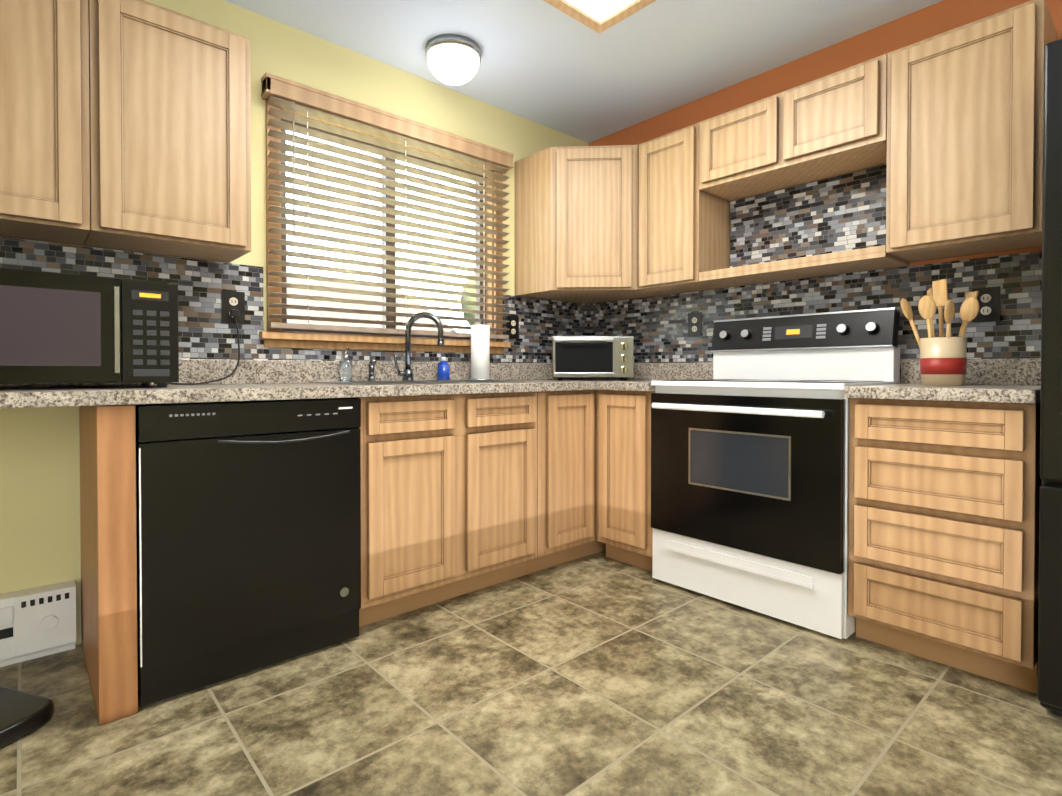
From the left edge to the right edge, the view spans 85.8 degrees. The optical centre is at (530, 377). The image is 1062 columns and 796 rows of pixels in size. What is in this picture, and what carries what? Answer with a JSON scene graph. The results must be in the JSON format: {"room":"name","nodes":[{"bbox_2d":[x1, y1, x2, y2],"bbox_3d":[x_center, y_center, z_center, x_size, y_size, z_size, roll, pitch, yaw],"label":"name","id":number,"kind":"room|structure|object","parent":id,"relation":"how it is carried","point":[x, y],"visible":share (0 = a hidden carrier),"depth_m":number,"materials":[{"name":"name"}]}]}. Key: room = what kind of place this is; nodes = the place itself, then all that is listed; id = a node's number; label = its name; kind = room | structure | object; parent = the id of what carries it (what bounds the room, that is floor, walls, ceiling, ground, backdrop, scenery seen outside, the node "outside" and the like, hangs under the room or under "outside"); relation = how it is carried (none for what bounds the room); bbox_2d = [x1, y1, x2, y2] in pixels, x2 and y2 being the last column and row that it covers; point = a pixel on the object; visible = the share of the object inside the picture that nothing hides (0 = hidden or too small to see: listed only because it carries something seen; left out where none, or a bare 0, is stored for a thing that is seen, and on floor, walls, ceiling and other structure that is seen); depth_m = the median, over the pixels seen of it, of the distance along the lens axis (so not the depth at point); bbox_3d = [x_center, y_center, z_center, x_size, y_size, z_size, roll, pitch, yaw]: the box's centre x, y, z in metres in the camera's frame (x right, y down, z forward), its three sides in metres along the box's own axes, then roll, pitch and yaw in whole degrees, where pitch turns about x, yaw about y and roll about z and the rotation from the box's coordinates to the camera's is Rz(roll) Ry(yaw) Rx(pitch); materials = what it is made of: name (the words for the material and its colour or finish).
{"room":"kitchen","nodes":[
{"label":"kitchen","id":0,"kind":"room"},
{"bbox_2d":[0,0,588,644],"bbox_3d":[-1.182,-0.296,2.486,4.350,2.470,0.150,-1,1,-42],"label":"wall","id":1,"kind":"structure","parent":0,"point":[40,544],"depth_m":2.40,"materials":[{"name":"beige paint"}]},
{"bbox_2d":[0,0,89,245],"bbox_3d":[-1.764,-0.851,1.641,0.766,0.780,0.323,-1,1,-42],"label":"upper cabinet","id":2,"kind":"object","parent":1,"relation":"attached to","point":[44,134],"visible":1,"depth_m":1.72,"materials":[{"name":"brown wood"}]},
{"bbox_2d":[83,0,250,262],"bbox_3d":[-1.301,-0.856,2.054,0.470,0.780,0.323,-1,1,-42],"label":"upper cabinet","id":3,"kind":"object","parent":1,"relation":"attached to","point":[170,125],"visible":1,"depth_m":1.93,"materials":[{"name":"brown wood"}]},
{"bbox_2d":[0,237,587,363],"bbox_3d":[-0.999,-0.272,2.543,3.700,0.393,0.008,-1,1,-42],"label":"backsplash","id":4,"kind":"structure","parent":1,"relation":"attached to","point":[203,334],"depth_m":2.31,"materials":[{"name":"tile"}]},
{"bbox_2d":[221,290,244,323],"bbox_3d":[-1.216,-0.287,2.337,0.086,0.132,0.010,-1,1,-42],"label":"electrical outlet","id":5,"kind":"object","parent":4,"relation":"attached to","point":[230,300],"visible":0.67,"depth_m":2.33,"materials":[{"name":"black plastic"}]},
{"bbox_2d":[230,309,238,316],"bbox_3d":[-1.206,-0.263,2.325,0.030,0.028,0.022,-1,1,-42],"label":"plug","id":6,"kind":"object","parent":5,"relation":"attached to","point":[234,313],"visible":1,"depth_m":2.32,"materials":[{"name":"black plastic"}]},
{"bbox_2d":[507,316,518,338],"bbox_3d":[-0.104,-0.293,3.328,0.086,0.132,0.010,-1,1,-42],"label":"electrical outlet","id":7,"kind":"object","parent":4,"relation":"attached to","point":[513,328],"visible":1,"depth_m":3.33,"materials":[{"name":"black plastic"}]},
{"bbox_2d":[0,359,595,408],"bbox_3d":[-0.781,-0.004,2.295,3.690,0.140,0.652,-1,1,-42],"label":"countertop","id":8,"kind":"structure","parent":1,"relation":"attached to","point":[252,380],"depth_m":2.24,"materials":[{"name":"stone"}]},
{"bbox_2d":[0,267,178,387],"bbox_3d":[-1.446,-0.134,1.769,0.550,0.331,0.420,-1,1,-42],"label":"microwave","id":9,"kind":"object","parent":8,"relation":"on","point":[60,328],"visible":1,"depth_m":1.65,"materials":[{"name":"black plastic"},{"name":"glass"}]},
{"bbox_2d":[154,317,239,384],"bbox_3d":[-1.284,-0.118,2.207,0.305,0.290,0.095,-1,1,-42],"label":"cord","id":10,"kind":"object","parent":9,"relation":"attached to","point":[232,372],"visible":0.96,"depth_m":2.28,"materials":[{"name":"black plastic"}]},
{"bbox_2d":[339,348,351,380],"bbox_3d":[-0.839,-0.056,2.592,0.056,0.156,0.058,-1,1,-42],"label":"clear soap dispenser","id":11,"kind":"object","parent":8,"relation":"on","point":[345,368],"visible":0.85,"depth_m":2.57,"materials":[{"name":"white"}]},
{"bbox_2d":[368,358,376,380],"bbox_3d":[-0.741,-0.035,2.665,0.040,0.112,0.040,-1,1,-42],"label":"sprayer","id":12,"kind":"object","parent":8,"relation":"on","point":[372,362],"visible":0.88,"depth_m":2.65,"materials":[{"name":"silver metal"}]},
{"bbox_2d":[394,312,443,380],"bbox_3d":[-0.543,-0.151,2.737,0.207,0.330,0.169,-1,1,-42],"label":"chrome faucet","id":13,"kind":"object","parent":8,"relation":"on","point":[407,373],"visible":0.96,"depth_m":2.75,"materials":[{"name":"silver metal"}]},
{"bbox_2d":[315,380,524,384],"bbox_3d":[-0.483,0.117,2.570,0.800,0.202,0.470,-1,1,-42],"label":"stainless steel sink","id":14,"kind":"object","parent":8,"relation":"in","point":[411,382],"visible":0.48,"depth_m":2.55,"materials":[{"name":"grey metal"}]},
{"bbox_2d":[437,357,449,379],"bbox_3d":[-0.448,-0.044,2.928,0.064,0.125,0.064,-1,1,-42],"label":"soap bottle","id":15,"kind":"object","parent":8,"relation":"on","point":[443,371],"visible":0.96,"depth_m":2.90,"materials":[{"name":"blue plastic"}]},
{"bbox_2d":[466,319,493,379],"bbox_3d":[-0.269,-0.147,3.026,0.150,0.330,0.150,-1,1,-42],"label":"paper towel holder","id":16,"kind":"object","parent":8,"relation":"on","point":[480,351],"visible":0.85,"depth_m":2.98,"materials":[{"name":"white paper"}]},
{"bbox_2d":[553,336,633,379],"bbox_3d":[0.353,-0.111,3.310,0.450,0.251,0.328,0,1,3],"label":"toaster oven","id":17,"kind":"object","parent":8,"relation":"on","point":[592,356],"visible":1,"depth_m":3.19,"materials":[{"name":"silver metal"}]},
{"bbox_2d":[259,97,509,352],"bbox_3d":[-0.670,-0.693,2.877,1.340,1.115,0.160,-1,1,-42],"label":"window","id":18,"kind":"structure","parent":1,"relation":"in","point":[276,337],"depth_m":2.79,"materials":[{"name":"brown wood"}]},
{"bbox_2d":[261,72,513,168],"bbox_3d":[-0.614,-1.218,2.807,1.326,0.080,0.067,-1,1,-42],"label":"window valance","id":19,"kind":"object","parent":18,"relation":"attached to","point":[303,95],"visible":0.9,"depth_m":2.67,"materials":[{"name":"brown wood"}]},
{"bbox_2d":[267,96,509,338],"bbox_3d":[-0.613,-0.695,2.812,1.284,0.962,0.059,-1,1,-42],"label":"window blind","id":20,"kind":"object","parent":18,"relation":"attached to","point":[294,129],"visible":0.94,"depth_m":2.71,"materials":[{"name":"brown wood"}]},
{"bbox_2d":[515,145,669,303],"bbox_3d":[0.354,-0.870,3.317,0.638,0.780,0.638,-1,1,-42],"label":"upper cabinet","id":21,"kind":"object","parent":1,"relation":"attached to","point":[576,224],"visible":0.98,"depth_m":3.10,"materials":[{"name":"brown wood"}]},
{"bbox_2d":[0,550,1061,795],"bbox_3d":[0.143,1.007,0.901,4.500,0.100,4.300,-1,1,-42],"label":"floor","id":22,"kind":"structure","parent":0,"point":[598,674],"depth_m":1.60,"materials":[{"name":"tile"}]},
{"bbox_2d":[0,686,53,747],"bbox_3d":[-1.495,0.923,1.490,0.300,0.046,0.320,0,1,18],"label":"scale","id":23,"kind":"object","parent":22,"relation":"on","point":[22,713],"visible":1,"depth_m":1.54,"materials":[{"name":"black plastic"}]},
{"bbox_2d":[0,580,75,666],"bbox_3d":[-1.983,0.833,1.620,1.085,0.232,0.090,-1,1,-42],"label":"heater","id":24,"kind":"object","parent":22,"relation":"on","point":[36,622],"visible":1,"depth_m":1.90,"materials":[{"name":"white plastic"}]},
{"bbox_2d":[79,404,137,725],"bbox_3d":[-1.350,0.510,1.813,0.088,0.873,0.620,-1,1,-42],"label":"oak end panel","id":25,"kind":"object","parent":22,"relation":"on","point":[108,534],"visible":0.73,"depth_m":1.59,"materials":[{"name":"brown wood"}]},
{"bbox_2d":[134,398,360,706],"bbox_3d":[-1.058,0.504,2.056,0.660,0.856,0.620,-1,1,-42],"label":"dishwasher","id":26,"kind":"object","parent":22,"relation":"on","point":[248,519],"visible":1,"depth_m":1.79,"materials":[{"name":"black metal"}]},
{"bbox_2d":[353,392,536,626],"bbox_3d":[-0.489,0.502,2.581,0.876,0.873,0.618,-1,1,-42],"label":"base cabinet","id":27,"kind":"object","parent":22,"relation":"on","point":[448,496],"visible":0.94,"depth_m":2.30,"materials":[{"name":"brown wood"}]},
{"bbox_2d":[527,390,605,573],"bbox_3d":[0.213,0.495,3.207,1.000,0.873,0.618,-1,1,-42],"label":"base cabinet","id":28,"kind":"object","parent":22,"relation":"on","point":[566,476],"visible":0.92,"depth_m":2.77,"materials":[{"name":"brown wood"}]},
{"bbox_2d":[596,390,654,570],"bbox_3d":[0.668,0.497,2.980,0.618,0.873,0.358,-1,1,-42],"label":"base cabinet","id":29,"kind":"object","parent":22,"relation":"on","point":[624,531],"visible":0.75,"depth_m":2.78,"materials":[{"name":"brown wood"}]},
{"bbox_2d":[651,307,900,638],"bbox_3d":[1.035,0.318,2.505,0.693,1.219,0.828,-1,1,-42],"label":"range","id":30,"kind":"object","parent":22,"relation":"on","point":[750,475],"visible":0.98,"depth_m":2.33,"materials":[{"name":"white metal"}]},
{"bbox_2d":[848,398,1041,693],"bbox_3d":[1.510,0.508,2.036,0.618,0.873,0.500,-1,1,-42],"label":"base cabinet","id":31,"kind":"object","parent":22,"relation":"on","point":[943,536],"visible":1,"depth_m":1.80,"materials":[{"name":"brown wood"}]},
{"bbox_2d":[1038,39,1061,716],"bbox_3d":[1.884,0.020,1.486,0.747,1.860,0.773,-1,1,-42],"label":"fridge","id":32,"kind":"object","parent":22,"relation":"on","point":[1050,619],"visible":1,"depth_m":1.54,"materials":[{"name":"black"}]},
{"bbox_2d":[224,0,942,142],"bbox_3d":[0.143,-1.563,0.873,4.500,0.100,4.300,-1,1,-42],"label":"ceiling","id":33,"kind":"structure","parent":0,"point":[542,62],"depth_m":2.61,"materials":[{"name":"white paint"}]},
{"bbox_2d":[426,34,480,84],"bbox_3d":[-0.363,-1.458,2.674,0.256,0.149,0.256,-1,1,-42],"label":"dome ceiling light","id":34,"kind":"object","parent":33,"relation":"attached to","point":[453,59],"visible":1,"depth_m":2.59,"materials":[{"name":"white glass"}]},
{"bbox_2d":[543,0,655,33],"bbox_3d":[0.027,-1.480,1.755,1.250,0.084,0.620,-1,1,-42],"label":"ceiling light","id":35,"kind":"object","parent":33,"relation":"attached to","point":[599,16],"visible":1,"depth_m":2.25,"materials":[{"name":"brown wood"}]},
{"bbox_2d":[589,0,1061,303],"bbox_3d":[1.766,-0.294,2.334,0.150,2.470,4.000,-1,1,-42],"label":"wall","id":36,"kind":"structure","parent":0,"point":[938,18],"depth_m":2.62,"materials":[{"name":"brown"}]},
{"bbox_2d":[596,362,712,390],"bbox_3d":[0.670,-0.011,2.943,0.660,0.140,0.312,-1,1,-42],"label":"countertop","id":37,"kind":"structure","parent":36,"relation":"attached to","point":[643,373],"depth_m":3.20,"materials":[{"name":"stone"}]},
{"bbox_2d":[638,123,729,293],"bbox_3d":[0.808,-0.867,3.045,0.323,0.780,0.368,-1,1,-42],"label":"upper cabinet","id":38,"kind":"object","parent":36,"relation":"attached to","point":[683,230],"visible":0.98,"depth_m":2.93,"materials":[{"name":"brown wood"}]},
{"bbox_2d":[699,54,886,201],"bbox_3d":[1.203,-1.087,2.599,0.323,0.330,0.815,-1,1,-42],"label":"upper cabinet","id":39,"kind":"object","parent":36,"relation":"attached to","point":[829,126],"visible":1,"depth_m":2.46,"materials":[{"name":"brown wood"}]},
{"bbox_2d":[699,245,908,286],"bbox_3d":[1.210,-0.495,2.612,0.303,0.045,0.815,-1,1,-42],"label":"shelf","id":40,"kind":"object","parent":36,"relation":"attached to","point":[860,260],"visible":0.92,"depth_m":2.50,"materials":[{"name":"brown wood"}]},
{"bbox_2d":[588,165,1041,380],"bbox_3d":[1.151,-0.444,2.905,0.008,0.958,2.310,-1,1,-42],"label":"backsplash","id":41,"kind":"structure","parent":36,"relation":"attached to","point":[846,212],"depth_m":2.64,"materials":[{"name":"tile"}]},
{"bbox_2d":[688,312,701,336],"bbox_3d":[0.907,-0.294,3.166,0.010,0.132,0.086,-1,1,-42],"label":"electrical outlet","id":42,"kind":"object","parent":41,"relation":"attached to","point":[694,324],"visible":1,"depth_m":3.16,"materials":[{"name":"black plastic"}]},
{"bbox_2d":[972,286,1000,321],"bbox_3d":[1.759,-0.283,2.210,0.010,0.132,0.086,-1,1,-42],"label":"electrical outlet","id":43,"kind":"object","parent":41,"relation":"attached to","point":[988,298],"visible":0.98,"depth_m":2.20,"materials":[{"name":"black plastic"}]},
{"bbox_2d":[844,358,1040,403],"bbox_3d":[1.502,-0.001,2.022,0.645,0.140,0.505,-1,1,-42],"label":"countertop","id":44,"kind":"structure","parent":36,"relation":"attached to","point":[1016,380],"depth_m":1.97,"materials":[{"name":"stone"}]},
{"bbox_2d":[900,279,978,385],"bbox_3d":[1.536,-0.168,2.139,0.227,0.390,0.236,-1,1,-42],"label":"utensil crock","id":45,"kind":"object","parent":44,"relation":"on","point":[943,359],"visible":1,"depth_m":2.09,"materials":[{"name":"glazed ceramic"},{"name":"wood"}]},
{"bbox_2d":[886,0,1056,261],"bbox_3d":[1.626,-0.864,2.127,0.323,0.765,0.452,-1,1,-42],"label":"upper cabinet","id":46,"kind":"object","parent":36,"relation":"attached to","point":[965,103],"visible":0.96,"depth_m":2.01,"materials":[{"name":"brown wood"}]},
{"label":"outside","id":47,"kind":"structure","parent":0,"visible":0},
{"bbox_2d":[287,272,474,331],"bbox_3d":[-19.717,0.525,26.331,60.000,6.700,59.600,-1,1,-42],"label":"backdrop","id":48,"kind":"structure","parent":47,"point":[336,304],"depth_m":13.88,"materials":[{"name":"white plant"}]}
]}

